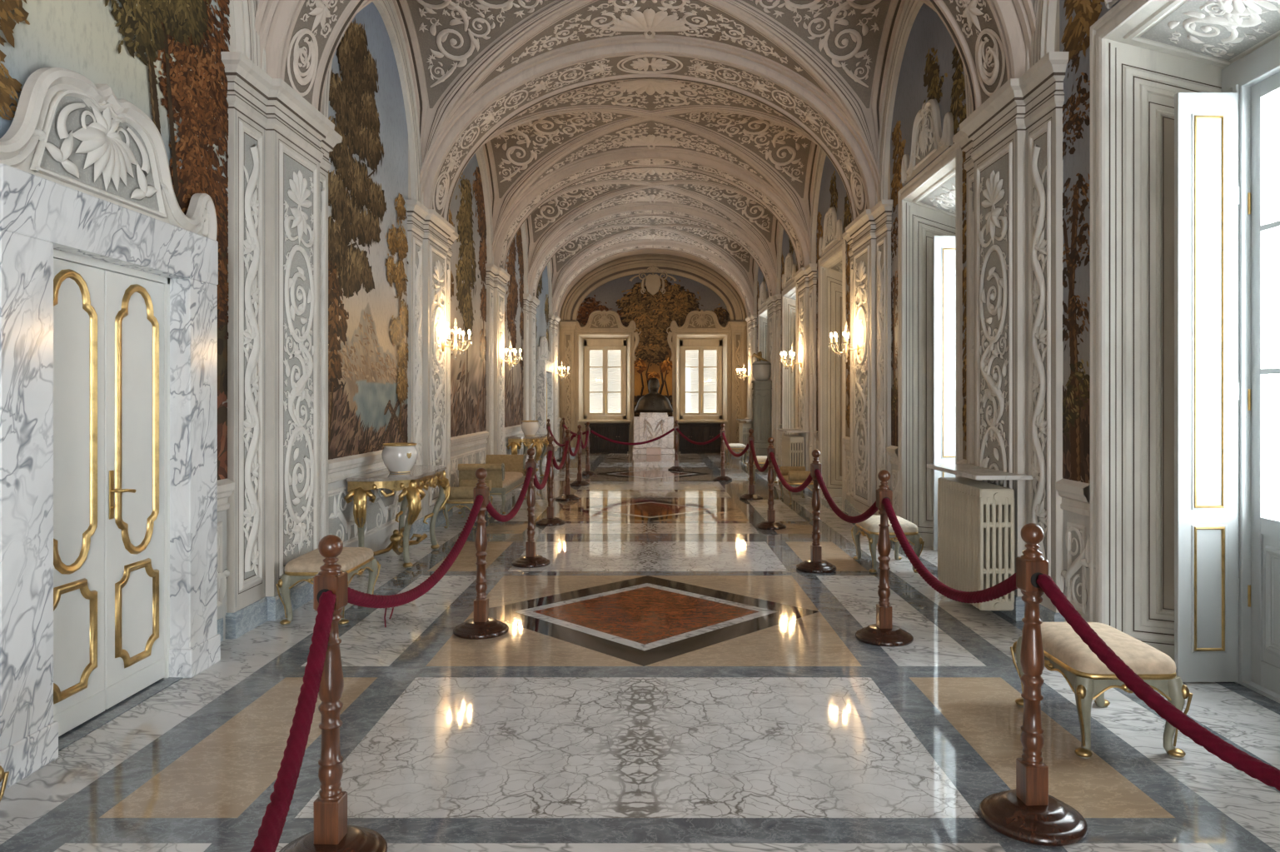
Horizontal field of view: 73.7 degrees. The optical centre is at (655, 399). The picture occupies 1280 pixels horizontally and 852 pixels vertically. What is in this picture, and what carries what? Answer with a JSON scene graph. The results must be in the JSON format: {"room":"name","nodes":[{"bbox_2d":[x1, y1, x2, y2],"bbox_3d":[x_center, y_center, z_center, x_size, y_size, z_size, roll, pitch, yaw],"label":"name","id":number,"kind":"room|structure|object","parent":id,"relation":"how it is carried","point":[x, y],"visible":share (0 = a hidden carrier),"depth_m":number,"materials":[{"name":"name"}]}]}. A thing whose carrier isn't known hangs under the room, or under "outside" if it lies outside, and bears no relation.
{"room":"historic interior","nodes":[
{"label":"historic interior","id":0,"kind":"room"},
{"bbox_2d":[0,0,561,639],"bbox_3d":[-2.973,-1.550,9.250,0.314,6.300,33.700,0,0,0],"label":"wall","id":1,"kind":"structure","parent":0,"point":[162,57],"depth_m":8.02,"materials":[{"name":"paint"}]},
{"bbox_2d":[0,67,220,790],"bbox_3d":[-2.783,-0.006,4.360,0.234,3.212,2.147,0,0,0],"label":"door","id":2,"kind":"structure","parent":1,"relation":"in","point":[108,289],"depth_m":4.25,"materials":[{"name":"white stone"}]},
{"bbox_2d":[220,51,342,612],"bbox_3d":[-2.805,-0.356,6.555,0.250,3.912,1.830,0,0,0],"label":"pilaster","id":3,"kind":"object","parent":1,"relation":"attached to","point":[279,144],"depth_m":6.21,"materials":[{"name":"paint"}]},
{"bbox_2d":[217,447,560,641],"bbox_3d":[-2.840,1.514,9.100,0.183,0.172,33.001,0,0,0],"label":"baseboard","id":4,"kind":"structure","parent":1,"relation":"attached to","point":[243,620],"depth_m":6.18,"materials":[{"name":"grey stone"}]},
{"bbox_2d":[405,199,458,521],"bbox_3d":[-2.805,-0.356,10.850,0.250,3.912,2.080,0,0,0],"label":"trim","id":5,"kind":"structure","parent":1,"relation":"attached to","point":[430,237],"depth_m":10.42,"materials":[{"name":"paint"}]},
{"bbox_2d":[442,318,473,359],"bbox_3d":[-2.548,-0.796,11.086,0.396,0.549,0.369,0,0,-40],"label":"wall sconce","id":6,"kind":"object","parent":1,"relation":"attached to","point":[455,347],"visible":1,"depth_m":11.08,"materials":[{"name":"gold glass"}]},
{"bbox_2d":[485,263,510,454],"bbox_3d":[-2.805,-0.356,15.250,0.250,3.912,1.680,0,0,0],"label":"trim","id":7,"kind":"structure","parent":1,"relation":"attached to","point":[496,278],"depth_m":14.93,"materials":[{"name":"paint"}]},
{"bbox_2d":[501,340,522,370],"bbox_3d":[-2.548,-0.796,15.286,0.396,0.549,0.369,0,0,-40],"label":"wall sconce","id":8,"kind":"object","parent":1,"relation":"attached to","point":[511,362],"visible":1,"depth_m":15.27,"materials":[{"name":"gold metal"}]},
{"bbox_2d":[522,293,540,462],"bbox_3d":[-2.805,-0.356,19.350,0.250,3.912,1.680,0,0,0],"label":"trim","id":9,"kind":"structure","parent":1,"relation":"attached to","point":[530,303],"depth_m":19.03,"materials":[{"name":"paint"}]},
{"bbox_2d":[536,335,553,465],"bbox_3d":[-2.783,-0.006,21.550,0.234,3.212,2.147,0,0,0],"label":"door","id":10,"kind":"structure","parent":1,"relation":"in","point":[545,368],"depth_m":20.73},
{"bbox_2d":[547,313,560,451],"bbox_3d":[-2.805,-0.356,23.700,0.250,3.912,1.580,0,0,0],"label":"trim","id":11,"kind":"structure","parent":1,"relation":"attached to","point":[554,320],"depth_m":23.40,"materials":[{"name":"paint"}]},
{"bbox_2d":[556,361,569,380],"bbox_3d":[-2.548,-0.796,23.686,0.396,0.549,0.369,0,0,-40],"label":"wall sconce","id":12,"kind":"object","parent":1,"relation":"attached to","point":[561,367],"visible":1,"depth_m":23.67,"materials":[{"name":"gold metal"}]},
{"bbox_2d":[0,453,1279,851],"bbox_3d":[0.230,1.600,9.200,6.600,0.001,33.600,0,0,0],"label":"floor","id":13,"kind":"structure","parent":0,"point":[672,679],"depth_m":4.28,"materials":[{"name":"stone"}]},
{"bbox_2d":[0,765,9,801],"bbox_3d":[-2.520,1.371,2.630,0.514,0.481,0.732,0,0,0],"label":"stool","id":14,"kind":"object","parent":13,"relation":"on","point":[3,775],"visible":1,"depth_m":2.98,"materials":[{"name":"grey paint"}]},
{"bbox_2d":[275,547,380,625],"bbox_3d":[-2.430,1.371,6.400,0.514,0.481,0.732,0,0,0],"label":"stool","id":15,"kind":"object","parent":13,"relation":"on","point":[353,560],"visible":0.71,"depth_m":6.11,"materials":[{"name":"beige fabric"}]},
{"bbox_2d":[284,547,373,572],"bbox_3d":[-2.430,1.180,6.400,0.467,0.100,0.690,0,0,0],"label":"seat cushion","id":16,"kind":"object","parent":15,"relation":"on","point":[351,559],"depth_m":6.18,"materials":[{"name":"beige fabric"}]},
{"bbox_2d":[278,534,387,851],"bbox_3d":[-1.126,1.034,2.960,0.376,1.132,0.376,0,0,3],"label":"stanchion","id":17,"kind":"object","parent":13,"relation":"on","point":[331,832],"visible":0.88,"depth_m":2.93,"materials":[{"name":"brown wood"}]},
{"bbox_2d":[249,590,336,851],"bbox_3d":[-0.858,0.855,1.790,0.054,0.414,2.287,0,0,-13],"label":"rope","id":18,"kind":"object","parent":17,"relation":"hanging from","point":[270,832],"visible":1,"depth_m":2.35,"materials":[{"name":"red fabric"}]},
{"bbox_2d":[316,588,328,602],"bbox_3d":[-1.128,0.675,2.916,0.057,0.058,0.002,0,0,3],"label":"socket","id":19,"kind":"object","parent":17,"relation":"attached to","point":[319,591],"depth_m":2.92,"materials":[{"name":"black metal"}]},
{"bbox_2d":[347,494,483,627],"bbox_3d":[-1.160,0.810,4.420,0.060,0.324,2.822,0,0,-1],"label":"rope","id":20,"kind":"object","parent":17,"relation":"hanging from","point":[355,597],"visible":0.96,"depth_m":4.14,"materials":[{"name":"red fabric"}]},
{"bbox_2d":[343,464,450,571],"bbox_3d":[-2.526,1.164,8.620,0.668,0.888,1.667,0,0,0],"label":"console table","id":21,"kind":"object","parent":13,"relation":"on","point":[412,483],"visible":0.96,"depth_m":8.10,"materials":[{"name":"gold metal"}]},
{"bbox_2d":[381,443,418,473],"bbox_3d":[-2.530,0.577,8.450,0.344,0.286,0.344,0,0,17],"label":"cachepot","id":22,"kind":"object","parent":21,"relation":"on","point":[397,457],"visible":1,"depth_m":8.33,"materials":[{"name":"ceramic"}]},
{"bbox_2d":[442,479,493,528],"bbox_3d":[-2.430,1.346,11.100,0.440,0.521,1.060,0,0,0],"label":"bench","id":23,"kind":"object","parent":13,"relation":"on","point":[461,496],"visible":0.61,"depth_m":10.61,"materials":[{"name":"fabric"}]},
{"bbox_2d":[447,491,489,501],"bbox_3d":[-2.430,1.240,11.100,0.406,0.060,1.015,0,0,0],"label":"seat cushion","id":24,"kind":"object","parent":23,"relation":"on","point":[454,497],"depth_m":10.59,"materials":[{"name":"fabric"}]},
{"bbox_2d":[453,468,508,639],"bbox_3d":[-1.200,1.034,5.880,0.376,1.132,0.376,0,0,3],"label":"stanchion","id":25,"kind":"object","parent":13,"relation":"on","point":[481,626],"visible":0.96,"depth_m":5.84,"materials":[{"name":"brown wood"}]},
{"bbox_2d":[485,467,532,522],"bbox_3d":[-1.205,0.820,7.090,0.054,0.344,2.323,0,0,0],"label":"rope","id":26,"kind":"object","parent":25,"relation":"hanging from","point":[491,510],"visible":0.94,"depth_m":7.29,"materials":[{"name":"red fabric"}]},
{"bbox_2d":[458,453,526,513],"bbox_3d":[-2.430,1.245,12.900,0.674,0.731,2.126,0,0,0],"label":"settee","id":27,"kind":"object","parent":13,"relation":"on","point":[505,472],"visible":0.72,"depth_m":11.96,"materials":[{"name":"beige fabric"}]},
{"bbox_2d":[507,433,548,477],"bbox_3d":[-2.526,1.164,17.200,0.668,0.888,1.667,0,0,0],"label":"console table","id":28,"kind":"object","parent":13,"relation":"on","point":[539,440],"visible":0.73,"depth_m":16.61,"materials":[{"name":"gold paint"}]},
{"bbox_2d":[521,420,539,435],"bbox_3d":[-2.510,0.570,17.100,0.361,0.301,0.361,0,0,-29],"label":"cachepot","id":29,"kind":"object","parent":28,"relation":"on","point":[528,427],"visible":1,"depth_m":16.97,"materials":[{"name":"ceramic"}]},
{"bbox_2d":[511,448,550,567],"bbox_3d":[-1.210,1.034,8.300,0.376,1.132,0.376,0,0,3],"label":"stanchion","id":30,"kind":"object","parent":13,"relation":"on","point":[530,560],"visible":0.95,"depth_m":8.26,"materials":[{"name":"brown wood"}]},
{"bbox_2d":[533,450,552,489],"bbox_3d":[-1.280,0.825,9.650,0.054,0.354,2.604,0,0,-3],"label":"rope","id":31,"kind":"object","parent":30,"relation":"hanging from","point":[536,483],"visible":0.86,"depth_m":10.11,"materials":[{"name":"red fabric"}]},
{"bbox_2d":[546,418,550,462],"bbox_3d":[-2.630,1.034,21.000,0.376,1.132,0.376,0,0,3],"label":"stanchion","id":32,"kind":"object","parent":13,"relation":"on","point":[548,424],"visible":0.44,"depth_m":20.97,"materials":[{"name":"brown wood"}]},
{"bbox_2d":[547,426,576,446],"bbox_3d":[-2.074,0.825,18.460,0.082,0.354,5.087,0,0,-13],"label":"rope","id":33,"kind":"object","parent":32,"relation":"hanging from","point":[573,435],"visible":0.69,"depth_m":18.57,"materials":[{"name":"red fabric"}]},
{"bbox_2d":[536,436,565,526],"bbox_3d":[-1.350,1.034,11.000,0.376,1.132,0.376,0,0,3],"label":"stanchion","id":34,"kind":"object","parent":13,"relation":"on","point":[550,520],"visible":0.92,"depth_m":10.96,"materials":[{"name":"brown wood"}]},
{"bbox_2d":[552,440,568,469],"bbox_3d":[-1.380,0.825,12.350,0.054,0.354,2.602,0,0,-1],"label":"rope","id":35,"kind":"object","parent":34,"relation":"hanging from","point":[556,466],"visible":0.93,"depth_m":12.77,"materials":[{"name":"red fabric"}]},
{"bbox_2d":[556,417,565,460],"bbox_3d":[-2.430,1.034,22.600,0.376,1.132,0.376,0,0,3],"label":"stanchion","id":36,"kind":"object","parent":13,"relation":"on","point":[563,418],"visible":0.66,"depth_m":22.57,"materials":[{"name":"brown wood"}]},
{"bbox_2d":[555,428,579,500],"bbox_3d":[-1.410,1.034,13.700,0.376,1.132,0.376,0,0,3],"label":"stanchion","id":37,"kind":"object","parent":13,"relation":"on","point":[567,495],"visible":0.95,"depth_m":13.66,"materials":[{"name":"brown wood"}]},
{"bbox_2d":[568,434,580,456],"bbox_3d":[-1.415,0.815,14.850,0.054,0.334,2.203,0,0,0],"label":"rope","id":38,"kind":"object","parent":37,"relation":"hanging from","point":[571,453],"visible":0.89,"depth_m":15.25,"materials":[{"name":"red fabric"}]},
{"bbox_2d":[569,424,589,486],"bbox_3d":[-1.420,1.034,16.000,0.376,1.132,0.376,0,0,3],"label":"stanchion","id":39,"kind":"object","parent":13,"relation":"on","point":[579,482],"visible":0.94,"depth_m":15.96,"materials":[{"name":"brown wood"}]},
{"bbox_2d":[581,430,588,448],"bbox_3d":[-1.430,0.815,17.100,0.054,0.334,2.103,0,0,-1],"label":"rope","id":40,"kind":"object","parent":39,"relation":"hanging from","point":[583,446],"visible":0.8,"depth_m":17.54,"materials":[{"name":"red fabric"}]},
{"bbox_2d":[581,421,597,475],"bbox_3d":[-1.440,1.034,18.200,0.376,1.132,0.376,0,0,3],"label":"stanchion","id":41,"kind":"object","parent":13,"relation":"on","point":[587,472],"visible":0.89,"depth_m":18.16,"materials":[{"name":"brown wood"}]},
{"bbox_2d":[562,424,585,435],"bbox_3d":[-1.935,0.745,20.400,0.054,0.194,4.397,0,0,-13],"label":"rope","id":42,"kind":"object","parent":41,"relation":"hanging from","point":[564,425],"visible":0.53,"depth_m":20.64,"materials":[{"name":"red fabric"}]},
{"bbox_2d":[584,423,629,453],"bbox_3d":[-1.440,1.153,25.508,1.340,0.895,0.178,0,0,0],"label":"base cabinet","id":43,"kind":"object","parent":13,"relation":"on","point":[615,431],"visible":0.96,"depth_m":25.44,"materials":[{"name":"brown wood"}]},
{"bbox_2d":[632,412,674,454],"bbox_3d":[-0.050,0.988,25.175,1.240,1.225,0.790,0,0,0],"label":"pedestal","id":44,"kind":"object","parent":13,"relation":"on","point":[649,425],"visible":0.86,"depth_m":25.05,"materials":[{"name":"stone"}]},
{"bbox_2d":[633,377,673,412],"bbox_3d":[-0.050,-0.141,25.296,1.166,1.032,0.476,0,0,0],"label":"bust","id":45,"kind":"object","parent":44,"relation":"on","point":[653,401],"visible":0.99,"depth_m":25.13,"materials":[{"name":"brown metal"}]},
{"bbox_2d":[667,420,684,470],"bbox_3d":[0.480,1.034,19.500,0.376,1.132,0.376,0,0,-3],"label":"stanchion","id":46,"kind":"object","parent":13,"relation":"on","point":[676,467],"visible":1,"depth_m":19.46,"materials":[{"name":"brown wood"}]},
{"bbox_2d":[590,428,674,445],"bbox_3d":[-0.476,0.825,18.852,2.168,0.354,0.054,0,0,-34],"label":"rope","id":47,"kind":"object","parent":46,"relation":"hanging from","point":[673,429],"visible":1,"depth_m":18.81,"materials":[{"name":"red fabric"}]},
{"bbox_2d":[676,428,720,444],"bbox_3d":[0.910,0.805,18.250,0.054,0.314,2.531,0,0,-19],"label":"rope","id":48,"kind":"object","parent":46,"relation":"hanging from","point":[717,436],"visible":0.98,"depth_m":18.17,"materials":[{"name":"red fabric"}]},
{"bbox_2d":[677,423,722,453],"bbox_3d":[1.350,1.153,25.508,1.340,0.895,0.178,0,0,0],"label":"base cabinet","id":49,"kind":"object","parent":13,"relation":"on","point":[697,432],"visible":0.88,"depth_m":25.44,"materials":[{"name":"brown wood"}]},
{"bbox_2d":[712,423,732,481],"bbox_3d":[1.340,1.034,17.000,0.376,1.132,0.376,0,0,-3],"label":"stanchion","id":50,"kind":"object","parent":13,"relation":"on","point":[723,477],"visible":0.96,"depth_m":16.96,"materials":[{"name":"brown wood"}]},
{"bbox_2d":[724,443,747,463],"bbox_3d":[2.030,1.359,21.600,0.540,0.505,0.768,0,0,0],"label":"stool","id":51,"kind":"object","parent":13,"relation":"on","point":[736,447],"visible":0.76,"depth_m":21.25,"materials":[{"name":"beige fabric"}]},
{"bbox_2d":[725,443,746,448],"bbox_3d":[2.030,1.159,21.600,0.490,0.105,0.725,0,0,0],"label":"seat cushion","id":52,"kind":"object","parent":51,"relation":"on","point":[732,445],"depth_m":21.29,"materials":[{"name":"beige fabric"}]},
{"bbox_2d":[739,428,762,499],"bbox_3d":[1.550,1.034,13.800,0.376,1.132,0.376,0,0,-3],"label":"stanchion","id":53,"kind":"object","parent":13,"relation":"on","point":[750,495],"visible":0.94,"depth_m":13.76,"materials":[{"name":"brown wood"}]},
{"bbox_2d":[722,432,749,457],"bbox_3d":[1.445,0.835,15.400,0.054,0.374,3.113,0,0,-4],"label":"rope","id":54,"kind":"object","parent":53,"relation":"hanging from","point":[746,448],"visible":0.98,"depth_m":15.59,"materials":[{"name":"red fabric"}]},
{"bbox_2d":[751,351,771,471],"bbox_3d":[2.394,0.255,19.350,0.460,2.690,0.520,0,0,0],"label":"grandfather clock","id":55,"kind":"object","parent":13,"relation":"on","point":[762,388],"visible":0.92,"depth_m":19.15,"materials":[{"name":"grey paint"}]},
{"bbox_2d":[747,455,777,483],"bbox_3d":[2.100,1.359,16.750,0.540,0.505,0.768,0,0,0],"label":"stool","id":56,"kind":"object","parent":13,"relation":"on","point":[761,460],"visible":0.35,"depth_m":16.41,"materials":[{"name":"beige fabric"}]},
{"bbox_2d":[753,455,776,462],"bbox_3d":[2.100,1.159,16.750,0.490,0.105,0.725,0,0,0],"label":"seat cushion","id":57,"kind":"object","parent":56,"relation":"on","point":[759,458],"depth_m":16.45,"materials":[{"name":"beige fabric"}]},
{"bbox_2d":[756,437,786,529],"bbox_3d":[1.445,1.034,10.680,0.376,1.132,0.376,0,0,-3],"label":"stanchion","id":58,"kind":"object","parent":13,"relation":"on","point":[770,524],"visible":0.93,"depth_m":10.64,"materials":[{"name":"brown wood"}]},
{"bbox_2d":[749,439,768,472],"bbox_3d":[1.498,0.835,12.240,0.054,0.374,3.022,0,0,2],"label":"rope","id":59,"kind":"object","parent":58,"relation":"hanging from","point":[764,468],"visible":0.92,"depth_m":12.66,"materials":[{"name":"red fabric"}]},
{"bbox_2d":[769,451,812,492],"bbox_3d":[1.480,0.825,9.365,0.054,0.354,2.535,0,0,-2],"label":"rope","id":60,"kind":"object","parent":58,"relation":"hanging from","point":[809,480],"visible":0.9,"depth_m":9.50,"materials":[{"name":"red fabric"}]},
{"bbox_2d":[778,466,813,505],"bbox_3d":[2.230,1.346,13.450,0.440,0.521,1.060,0,0,0],"label":"bench","id":61,"kind":"object","parent":13,"relation":"on","point":[794,476],"visible":0.56,"depth_m":12.97,"materials":[{"name":"beige fabric"}]},
{"bbox_2d":[782,474,813,483],"bbox_3d":[2.230,1.240,13.450,0.406,0.060,1.015,0,0,0],"label":"seat cushion","id":62,"kind":"object","parent":61,"relation":"on","point":[789,479],"depth_m":12.95,"materials":[{"name":"fabric"}]},
{"bbox_2d":[796,449,836,572],"bbox_3d":[1.515,1.034,8.050,0.376,1.132,0.376,0,0,-3],"label":"stanchion","id":63,"kind":"object","parent":13,"relation":"on","point":[815,565],"visible":0.97,"depth_m":8.01,"materials":[{"name":"brown wood"}]},
{"bbox_2d":[814,468,877,522],"bbox_3d":[1.522,0.809,6.880,0.054,0.323,2.243,0,0,0],"label":"rope","id":64,"kind":"object","parent":63,"relation":"hanging from","point":[873,509],"visible":0.98,"depth_m":6.95,"materials":[{"name":"red fabric"}]},
{"bbox_2d":[855,469,913,647],"bbox_3d":[1.530,1.034,5.710,0.376,1.132,0.376,0,0,-3],"label":"stanchion","id":65,"kind":"object","parent":13,"relation":"on","point":[883,633],"visible":0.96,"depth_m":5.67,"materials":[{"name":"brown wood"}]},
{"bbox_2d":[851,515,924,572],"bbox_3d":[2.220,1.371,8.220,0.514,0.481,0.732,0,0,0],"label":"stool","id":66,"kind":"object","parent":13,"relation":"on","point":[869,528],"visible":0.77,"depth_m":7.91,"materials":[{"name":"beige fabric"}]},
{"bbox_2d":[856,515,918,532],"bbox_3d":[2.220,1.180,8.220,0.467,0.100,0.690,0,0,0],"label":"seat cushion","id":67,"kind":"object","parent":66,"relation":"on","point":[870,525],"depth_m":7.97,"materials":[{"name":"beige fabric"}]},
{"bbox_2d":[979,522,1087,846],"bbox_3d":[1.430,1.034,3.240,0.376,1.132,0.376,0,0,-3],"label":"stanchion","id":68,"kind":"object","parent":13,"relation":"on","point":[1027,813],"visible":0.99,"depth_m":3.20,"materials":[{"name":"brown wood"}]},
{"bbox_2d":[881,498,1017,603],"bbox_3d":[1.480,0.825,4.475,0.054,0.354,2.372,0,0,2],"label":"rope","id":69,"kind":"object","parent":68,"relation":"hanging from","point":[1002,589],"visible":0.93,"depth_m":4.34,"materials":[{"name":"red fabric"}]},
{"bbox_2d":[1030,572,1042,587],"bbox_3d":[1.433,0.675,3.196,0.057,0.058,0.002,0,0,-3],"label":"socket","id":70,"kind":"object","parent":68,"relation":"attached to","point":[1034,575],"depth_m":3.19,"materials":[{"name":"black metal"}]},
{"bbox_2d":[1036,573,1279,791],"bbox_3d":[1.705,0.855,2.295,0.055,0.413,1.859,0,0,-16],"label":"rope","id":71,"kind":"object","parent":68,"relation":"hanging from","point":[1255,768],"visible":1,"depth_m":2.69,"materials":[{"name":"red fabric"}]},
{"bbox_2d":[1010,622,1192,758],"bbox_3d":[2.130,1.371,4.150,0.514,0.481,0.732,0,0,0],"label":"stool","id":72,"kind":"object","parent":13,"relation":"on","point":[1065,652],"visible":0.74,"depth_m":3.84,"materials":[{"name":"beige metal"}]},
{"bbox_2d":[1021,622,1176,674],"bbox_3d":[2.130,1.180,4.150,0.467,0.100,0.690,0,0,0],"label":"seat cushion","id":73,"kind":"object","parent":72,"relation":"on","point":[1061,644],"depth_m":3.93,"materials":[{"name":"beige fabric"}]},
{"bbox_2d":[254,0,1035,323],"bbox_3d":[-0.070,-3.340,9.100,5.620,2.080,33.200,0,0,0],"label":"ceiling","id":74,"kind":"structure","parent":0,"point":[694,130],"depth_m":10.73,"materials":[{"name":"paint"}]},
{"bbox_2d":[559,254,747,453],"bbox_3d":[-0.070,-1.550,25.670,5.820,6.300,0.460,0,0,0],"label":"wall","id":75,"kind":"structure","parent":0,"point":[650,291],"depth_m":25.59,"materials":[{"name":"paint"}]},
{"bbox_2d":[573,309,641,448],"bbox_3d":[-1.450,-0.611,25.960,2.052,4.182,0.860,0,0,0],"label":"window","id":76,"kind":"structure","parent":75,"relation":"in","point":[605,349],"depth_m":26.00,"materials":[{"name":"beige paint"}]},
{"bbox_2d":[589,350,620,413],"bbox_3d":[-1.530,-0.622,26.363,1.320,2.456,0.055,0,0,0],"label":"shutter","id":77,"kind":"object","parent":76,"relation":"attached to","point":[595,356],"depth_m":26.36,"materials":[{"name":"white paint"}]},
{"bbox_2d":[666,309,732,448],"bbox_3d":[1.332,-0.611,25.960,2.009,4.182,0.860,0,0,0],"label":"window","id":78,"kind":"structure","parent":75,"relation":"in","point":[700,348],"depth_m":26.00,"materials":[{"name":"beige paint"}]},
{"bbox_2d":[685,350,716,413],"bbox_3d":[1.390,-0.622,26.363,1.320,2.456,0.055,0,0,0],"label":"window pane","id":79,"kind":"object","parent":78,"relation":"attached to","point":[691,356],"depth_m":26.36,"materials":[{"name":"white glass"}]},
{"bbox_2d":[642,418,665,445],"bbox_3d":[-0.040,0.944,25.035,0.658,0.802,0.027,0,0,0],"label":"carving","id":80,"kind":"object","parent":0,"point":[653,428],"depth_m":25.05,"materials":[{"name":"stone"}]},
{"bbox_2d":[744,0,1120,622],"bbox_3d":[2.833,-1.550,9.250,0.314,6.300,33.700,0,0,0],"label":"wall","id":81,"kind":"structure","parent":0,"point":[925,64],"depth_m":6.10,"materials":[{"name":"paint"}]},
{"bbox_2d":[735,363,749,382],"bbox_3d":[2.409,-0.751,23.713,0.397,0.549,0.370,0,0,-40],"label":"wall sconce","id":82,"kind":"object","parent":81,"relation":"attached to","point":[744,369],"visible":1,"depth_m":23.68,"materials":[{"name":"gold glass"}]},
{"bbox_2d":[736,418,752,421],"bbox_3d":[2.502,0.554,23.430,0.455,0.032,1.100,0,0,0],"label":"shelf","id":83,"kind":"object","parent":81,"relation":"attached to","point":[740,420],"visible":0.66,"depth_m":22.88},
{"bbox_2d":[739,423,752,456],"bbox_3d":[2.485,1.085,23.433,0.280,0.880,0.945,0,0,0],"label":"radiator","id":84,"kind":"object","parent":81,"relation":"attached to","point":[744,427],"visible":0.6,"depth_m":22.99,"materials":[{"name":"beige metal"}]},
{"bbox_2d":[745,313,757,428],"bbox_3d":[2.665,-0.356,23.700,0.250,3.912,1.580,0,0,0],"label":"trim","id":85,"kind":"structure","parent":81,"relation":"attached to","point":[751,320],"depth_m":23.40,"materials":[{"name":"paint"}]},
{"bbox_2d":[757,281,768,380],"bbox_3d":[3.069,-0.692,21.550,0.782,4.584,1.950,0,0,0],"label":"window","id":86,"kind":"structure","parent":81,"relation":"in","point":[763,315],"depth_m":22.32,"materials":[{"name":"paint"}]},
{"bbox_2d":[764,293,781,465],"bbox_3d":[2.665,-0.356,19.350,0.250,3.912,1.680,0,0,0],"label":"trim","id":87,"kind":"structure","parent":81,"relation":"attached to","point":[774,303],"depth_m":19.02,"materials":[{"name":"paint"}]},
{"bbox_2d":[781,253,797,435],"bbox_3d":[3.069,-0.692,17.350,0.782,4.584,1.950,0,0,0],"label":"window","id":88,"kind":"structure","parent":81,"relation":"in","point":[789,295],"depth_m":18.12,"materials":[{"name":"paint"}]},
{"bbox_2d":[779,343,801,373],"bbox_3d":[2.409,-0.751,15.363,0.397,0.549,0.370,0,0,-40],"label":"wall sconce","id":89,"kind":"object","parent":81,"relation":"attached to","point":[792,353],"visible":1,"depth_m":15.34,"materials":[{"name":"gold glass"}]},
{"bbox_2d":[781,434,804,466],"bbox_3d":[2.485,1.085,15.352,0.280,0.880,0.945,0,0,0],"label":"radiator","id":90,"kind":"object","parent":81,"relation":"attached to","point":[793,445],"visible":0.52,"depth_m":14.91,"materials":[{"name":"beige metal"}]},
{"bbox_2d":[777,428,810,432],"bbox_3d":[2.502,0.554,15.350,0.455,0.032,1.100,0,0,0],"label":"shelf","id":91,"kind":"object","parent":81,"relation":"attached to","point":[780,430],"visible":0.67,"depth_m":15.04,"materials":[{"name":"white stone"}]},
{"bbox_2d":[792,263,816,471],"bbox_3d":[2.665,-0.356,15.250,0.250,3.912,1.680,0,0,0],"label":"trim","id":92,"kind":"structure","parent":81,"relation":"attached to","point":[805,279],"depth_m":14.93,"materials":[{"name":"paint"}]},
{"bbox_2d":[817,207,846,510],"bbox_3d":[3.039,-0.692,13.250,0.722,4.584,1.950,0,0,0],"label":"door","id":93,"kind":"structure","parent":81,"relation":"in","point":[831,266],"depth_m":14.00,"materials":[{"name":"paint"}]},
{"bbox_2d":[827,321,860,362],"bbox_3d":[2.409,-0.751,11.013,0.397,0.549,0.370,0,0,-40],"label":"wall sconce","id":94,"kind":"object","parent":81,"relation":"attached to","point":[846,348],"visible":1,"depth_m":10.98,"materials":[{"name":"gold metal"}]},
{"bbox_2d":[841,199,892,515],"bbox_3d":[2.665,-0.356,10.850,0.250,3.912,2.080,0,0,0],"label":"pilaster","id":95,"kind":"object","parent":81,"relation":"attached to","point":[868,236],"depth_m":10.47,"materials":[{"name":"paint"}]},
{"bbox_2d":[773,464,1064,622],"bbox_3d":[2.700,1.514,9.100,0.184,0.172,33.000,0,0,0],"label":"baseboard","id":96,"kind":"structure","parent":81,"relation":"attached to","point":[1047,615],"depth_m":6.18,"materials":[{"name":"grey stone"}]},
{"bbox_2d":[897,99,962,550],"bbox_3d":[3.069,-0.692,8.570,0.782,4.584,1.950,0,0,0],"label":"window","id":97,"kind":"structure","parent":81,"relation":"in","point":[930,205],"depth_m":9.19,"materials":[{"name":"paint"}]},
{"bbox_2d":[932,235,955,550],"bbox_3d":[3.107,-0.071,9.024,0.335,3.318,0.042,0,0,0],"label":"shutter","id":98,"kind":"object","parent":97,"relation":"attached to","point":[943,246],"depth_m":9.01,"materials":[{"name":"grey paint"}]},
{"bbox_2d":[937,477,1014,610],"bbox_3d":[2.485,1.085,6.622,0.280,0.880,0.945,0,0,0],"label":"radiator","id":99,"kind":"object","parent":81,"relation":"attached to","point":[976,518],"visible":0.88,"depth_m":6.27,"materials":[{"name":"beige metal"}]},
{"bbox_2d":[926,463,1034,479],"bbox_3d":[2.502,0.554,6.610,0.455,0.032,1.100,0,0,0],"label":"shelf","id":100,"kind":"object","parent":81,"relation":"attached to","point":[968,470],"visible":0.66,"depth_m":6.38,"materials":[{"name":"white stone"}]},
{"bbox_2d":[952,51,1068,612],"bbox_3d":[2.665,-0.356,6.555,0.250,3.912,1.830,0,0,0],"label":"pilaster","id":101,"kind":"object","parent":81,"relation":"attached to","point":[1012,143],"depth_m":6.20,"materials":[{"name":"paint"}]},
{"bbox_2d":[1090,0,1279,702],"bbox_3d":[3.069,-0.692,4.365,0.782,4.584,1.950,0,0,0],"label":"window","id":102,"kind":"structure","parent":81,"relation":"in","point":[1185,544],"depth_m":4.80,"materials":[{"name":"paint"}]},
{"bbox_2d":[1174,92,1237,682],"bbox_3d":[3.107,-0.071,4.819,0.335,3.318,0.042,0,0,0],"label":"shutter","id":103,"kind":"object","parent":102,"relation":"attached to","point":[1206,123],"depth_m":4.80,"materials":[{"name":"grey paint"}]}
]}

